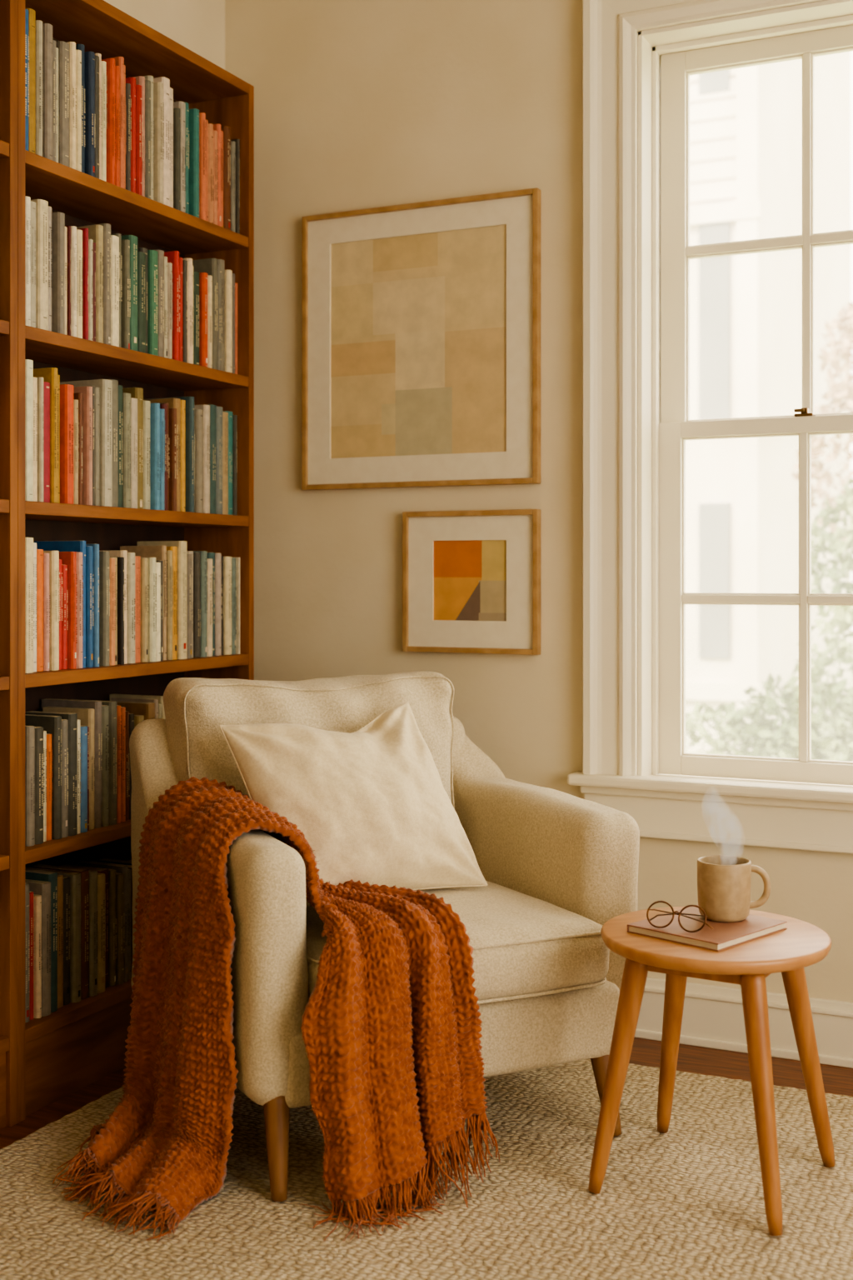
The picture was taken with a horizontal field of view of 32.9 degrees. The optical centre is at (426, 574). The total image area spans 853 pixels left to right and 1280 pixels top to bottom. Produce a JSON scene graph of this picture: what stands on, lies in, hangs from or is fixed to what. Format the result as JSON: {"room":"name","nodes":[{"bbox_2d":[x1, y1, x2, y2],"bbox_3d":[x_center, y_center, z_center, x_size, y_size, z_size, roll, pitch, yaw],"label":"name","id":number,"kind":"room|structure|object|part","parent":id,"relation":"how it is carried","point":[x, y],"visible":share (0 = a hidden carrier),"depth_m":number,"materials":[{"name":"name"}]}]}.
{"room":"home reading nook","nodes":[
{"label":"home reading nook","id":0,"kind":"room"},
{"bbox_2d":[52,0,224,69],"bbox_3d":[-1.740,-0.325,1.978,0.260,2.950,4.890,0,0,25],"label":"wall","id":1,"kind":"structure","parent":0,"point":[198,26],"depth_m":3.97,"materials":[{"name":"beige paint"}]},
{"bbox_2d":[0,1037,852,1149],"bbox_3d":[0.203,1.200,1.060,4.558,0.100,5.410,0,0,25],"label":"floor","id":2,"kind":"structure","parent":0,"point":[837,1080],"depth_m":3.32,"materials":[{"name":"brown wood"}]},
{"bbox_2d":[0,0,254,1129],"bbox_3d":[-0.961,-0.079,3.062,0.219,2.458,1.875,0,0,25],"label":"bookcase","id":3,"kind":"object","parent":2,"relation":"on","point":[44,1060],"visible":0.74,"depth_m":3.31,"materials":[{"name":"brown wood"}]},
{"bbox_3d":[-0.881,1.070,3.024,0.018,0.160,1.827,0,0,25],"label":"kick plate","id":4,"kind":"part","parent":3,"relation":"part of","materials":[{"name":"brown wood"}]},
{"bbox_3d":[-1.055,-0.065,3.106,0.010,2.430,1.827,0,0,25],"label":"panel","id":5,"kind":"part","parent":3,"relation":"part of","materials":[{"name":"brown wood"}]},
{"bbox_2d":[25,8,240,1023],"bbox_3d":[-0.964,-0.132,3.064,0.177,2.187,1.820,0,0,25],"label":"books","id":6,"kind":"object","parent":3,"relation":"in","point":[97,442],"visible":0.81,"depth_m":3.35,"materials":[{"name":"paper"}]},
{"bbox_2d":[0,1058,852,1279],"bbox_3d":[0.209,1.141,1.887,2.748,0.015,2.901,0,0,25],"label":"area rug","id":7,"kind":"object","parent":2,"relation":"on","point":[686,1202],"visible":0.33,"depth_m":2.60,"materials":[{"name":"fabric"}]},
{"bbox_2d":[129,670,639,1201],"bbox_3d":[-0.089,0.682,3.115,0.934,0.905,0.833,0,0,-25],"label":"armchair","id":8,"kind":"object","parent":7,"relation":"on","point":[556,866],"visible":0.5,"depth_m":2.99,"materials":[{"name":"fabric"}]},
{"bbox_3d":[-0.446,0.653,2.969,0.126,0.655,0.789,0,0,-29],"label":"arm","id":9,"kind":"part","parent":8,"relation":"part of","materials":[{"name":"fabric"}]},
{"bbox_2d":[52,775,499,1241],"bbox_3d":[-0.271,0.777,2.729,0.820,0.710,0.629,0,0,9],"label":"throw blanket","id":10,"kind":"object","parent":8,"relation":"on","point":[391,1027],"visible":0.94,"depth_m":2.65,"materials":[{"name":"orange fabric"}]},
{"bbox_3d":[-0.271,1.040,2.639,0.051,0.189,0.073,0,0,-25],"label":"leg","id":11,"kind":"part","parent":8,"relation":"part of","materials":[{"name":"brown wood"}]},
{"bbox_2d":[163,670,451,802],"bbox_3d":[-0.254,0.481,3.309,0.669,0.503,0.238,0,0,-25],"label":"cushion","id":12,"kind":"object","parent":8,"relation":"on","point":[195,745],"depth_m":3.22,"materials":[{"name":"fabric"}]},
{"bbox_2d":[220,701,487,906],"bbox_3d":[-0.148,0.479,3.056,0.547,0.388,0.253,0,0,-25],"label":"throw pillow","id":13,"kind":"object","parent":8,"relation":"on","point":[373,806],"visible":0.8,"depth_m":2.98,"materials":[{"name":"fabric"}]},
{"bbox_3d":[-0.098,0.905,3.085,0.775,0.152,0.710,0,0,-25],"label":"rail","id":14,"kind":"part","parent":8,"relation":"part of","materials":[{"name":"fabric"}]},
{"bbox_3d":[-0.267,0.662,3.426,0.783,0.636,0.119,0,0,-25],"label":"frame","id":15,"kind":"part","parent":8,"relation":"part of","materials":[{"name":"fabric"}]},
{"bbox_2d":[305,880,609,1000],"bbox_3d":[-0.052,0.753,3.030,0.666,0.162,0.649,0,0,-25],"label":"seat cushion","id":16,"kind":"object","parent":8,"relation":"on","point":[531,940],"depth_m":2.85,"materials":[{"name":"fabric"}]},
{"bbox_3d":[0.227,0.667,3.318,0.189,0.629,0.731,0,0,-32],"label":"arm","id":17,"kind":"part","parent":8,"relation":"part of","materials":[{"name":"fabric"}]},
{"bbox_3d":[0.359,1.040,2.935,0.056,0.190,0.073,0,0,-25],"label":"leg","id":18,"kind":"part","parent":8,"relation":"part of","materials":[{"name":"brown wood"}]},
{"bbox_2d":[588,906,835,1235],"bbox_3d":[0.540,0.901,2.709,0.424,0.464,0.424,0,0,42],"label":"side table","id":19,"kind":"object","parent":7,"relation":"on","point":[803,944],"visible":0.88,"depth_m":2.64,"materials":[{"name":"brown wood"}]},
{"bbox_3d":[0.357,0.911,2.662,0.122,0.445,0.044,0,0,-14],"label":"leg","id":20,"kind":"part","parent":19,"relation":"part of","materials":[{"name":"brown wood"}]},
{"bbox_3d":[0.494,0.911,2.893,0.044,0.445,0.122,0,0,-14],"label":"leg","id":21,"kind":"part","parent":19,"relation":"part of","materials":[{"name":"brown wood"}]},
{"bbox_2d":[627,904,787,951],"bbox_3d":[0.528,0.661,2.715,0.201,0.015,0.232,0,0,45],"label":"notebook","id":22,"kind":"object","parent":19,"relation":"on","point":[724,935],"visible":0.9,"depth_m":2.67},
{"bbox_2d":[646,900,714,932],"bbox_3d":[0.466,0.630,2.668,0.124,0.047,0.040,0,0,31],"label":"eyeglasses","id":23,"kind":"object","parent":22,"relation":"on","point":[673,913],"visible":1,"depth_m":2.66,"materials":[{"name":"brown metal"}]},
{"bbox_2d":[697,855,770,922],"bbox_3d":[0.579,0.599,2.760,0.126,0.110,0.102,0,0,-30],"label":"coffee mug","id":24,"kind":"object","parent":22,"relation":"on","point":[724,882],"visible":0.98,"depth_m":2.72,"materials":[{"name":"beige ceramic"}]},
{"bbox_3d":[0.632,0.594,2.751,0.050,0.083,0.013,0,0,3],"label":"handle","id":25,"kind":"part","parent":24,"relation":"part of","materials":[{"name":"beige ceramic"}]},
{"bbox_3d":[0.587,0.911,2.525,0.044,0.445,0.122,0,0,-14],"label":"leg","id":26,"kind":"part","parent":19,"relation":"part of","materials":[{"name":"brown wood"}]},
{"bbox_3d":[0.724,0.911,2.756,0.122,0.445,0.044,0,0,-14],"label":"leg","id":27,"kind":"part","parent":19,"relation":"part of","materials":[{"name":"brown wood"}]},
{"bbox_2d":[225,0,852,1002],"bbox_3d":[1.304,-0.325,3.388,4.558,2.950,0.260,0,0,25],"label":"wall","id":28,"kind":"structure","parent":0,"point":[359,104],"depth_m":3.85,"materials":[{"name":"beige paint"}]},
{"bbox_2d":[301,187,540,490],"bbox_3d":[-0.025,-0.614,3.856,0.697,0.757,0.027,0,0,25],"label":"framed abstract print","id":29,"kind":"object","parent":28,"relation":"attached to","point":[421,322],"visible":1,"depth_m":3.85,"materials":[{"name":"beige paper"}]},
{"bbox_2d":[402,509,540,654],"bbox_3d":[0.115,0.018,3.790,0.387,0.374,0.027,0,0,25],"label":"print","id":30,"kind":"object","parent":28,"relation":"attached to","point":[472,579],"visible":1,"depth_m":3.79,"materials":[{"name":"orange paper"}]},
{"bbox_2d":[582,0,823,775],"bbox_3d":[1.013,-0.496,3.358,1.358,1.992,0.042,0,0,25],"label":"window frame","id":31,"kind":"structure","parent":28,"relation":"attached to","point":[610,27],"depth_m":3.62,"materials":[{"name":"paint"}]},
{"bbox_2d":[567,771,852,803],"bbox_3d":[1.032,0.514,3.397,1.424,0.028,0.175,0,0,25],"label":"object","id":32,"kind":"object","parent":28,"relation":"attached to","point":[728,787],"visible":1,"depth_m":3.48,"materials":[{"name":"paint"}]},
{"bbox_2d":[580,785,852,854],"bbox_3d":[1.015,0.589,3.362,1.374,0.122,0.034,0,0,25],"label":"apron","id":33,"kind":"object","parent":28,"relation":"attached to","point":[749,821],"visible":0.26,"depth_m":3.48,"materials":[{"name":"paint"}]},
{"bbox_2d":[635,977,852,1068],"bbox_3d":[1.243,1.076,3.259,4.038,0.148,0.026,0,0,25],"label":"baseboard","id":34,"kind":"structure","parent":28,"relation":"attached to","point":[713,1016],"depth_m":3.49,"materials":[{"name":"paint"}]},
{"bbox_2d":[637,0,852,785],"bbox_3d":[1.073,-0.415,3.486,1.094,1.890,0.240,0,0,25],"label":"window","id":35,"kind":"structure","parent":28,"relation":"in","point":[673,597],"depth_m":3.65,"materials":[{"name":"paint"}]},
{"bbox_3d":[1.095,-0.849,3.532,1.062,0.998,0.038,0,0,25],"label":"upper sash","id":36,"kind":"part","parent":35,"relation":"part of","materials":[{"name":"white wood"}]},
{"bbox_2d":[794,407,815,416],"bbox_3d":[0.934,-0.401,3.561,0.045,0.021,0.042,0,0,25],"label":"sash lock","id":37,"kind":"object","parent":35,"relation":"attached to","point":[804,411],"visible":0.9,"depth_m":3.55,"materials":[{"name":"gold metal"}]},
{"bbox_2d":[662,774,850,785],"bbox_3d":[1.114,0.534,3.571,1.094,0.032,0.210,0,0,25],"label":"sill","id":38,"kind":"structure","parent":28,"relation":"attached to","point":[662,774],"depth_m":3.64,"materials":[{"name":"paint"}]},
{"label":"outside","id":39,"kind":"structure","parent":0,"visible":0},
{"bbox_2d":[685,636,852,759],"bbox_3d":[9.359,1.550,19.799,60.000,0.100,36.200,0,0,25],"label":"ground","id":40,"kind":"structure","parent":39,"point":[826,732],"depth_m":14.00,"materials":[{"name":"green plant"}]},
{"bbox_2d":[685,51,851,754],"bbox_3d":[-0.416,-3.175,16.202,9.400,9.350,5.060,0,0,25],"label":"neighbouring building","id":41,"kind":"structure","parent":40,"relation":"on","point":[742,502],"depth_m":12.21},
{"bbox_2d":[685,605,852,761],"bbox_3d":[2.382,0.856,7.675,2.704,1.638,0.937,0,0,25],"label":"shrub","id":42,"kind":"object","parent":40,"relation":"on","point":[827,694],"visible":0.36,"depth_m":7.76,"materials":[{"name":"green plant"}]},
{"bbox_2d":[790,300,852,540],"bbox_3d":[3.319,-0.233,9.493,1.782,3.466,0.952,0,0,25],"label":"tree","id":43,"kind":"object","parent":40,"relation":"on","point":[847,345],"visible":0.72,"depth_m":9.60,"materials":[{"name":"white plant"}]},
{"bbox_2d":[811,478,852,633],"bbox_3d":[3.138,0.411,8.469,1.812,2.186,0.844,0,0,25],"label":"tree","id":44,"kind":"object","parent":40,"relation":"on","point":[837,547],"visible":0.83,"depth_m":8.67,"materials":[{"name":"green plant"}]}
]}

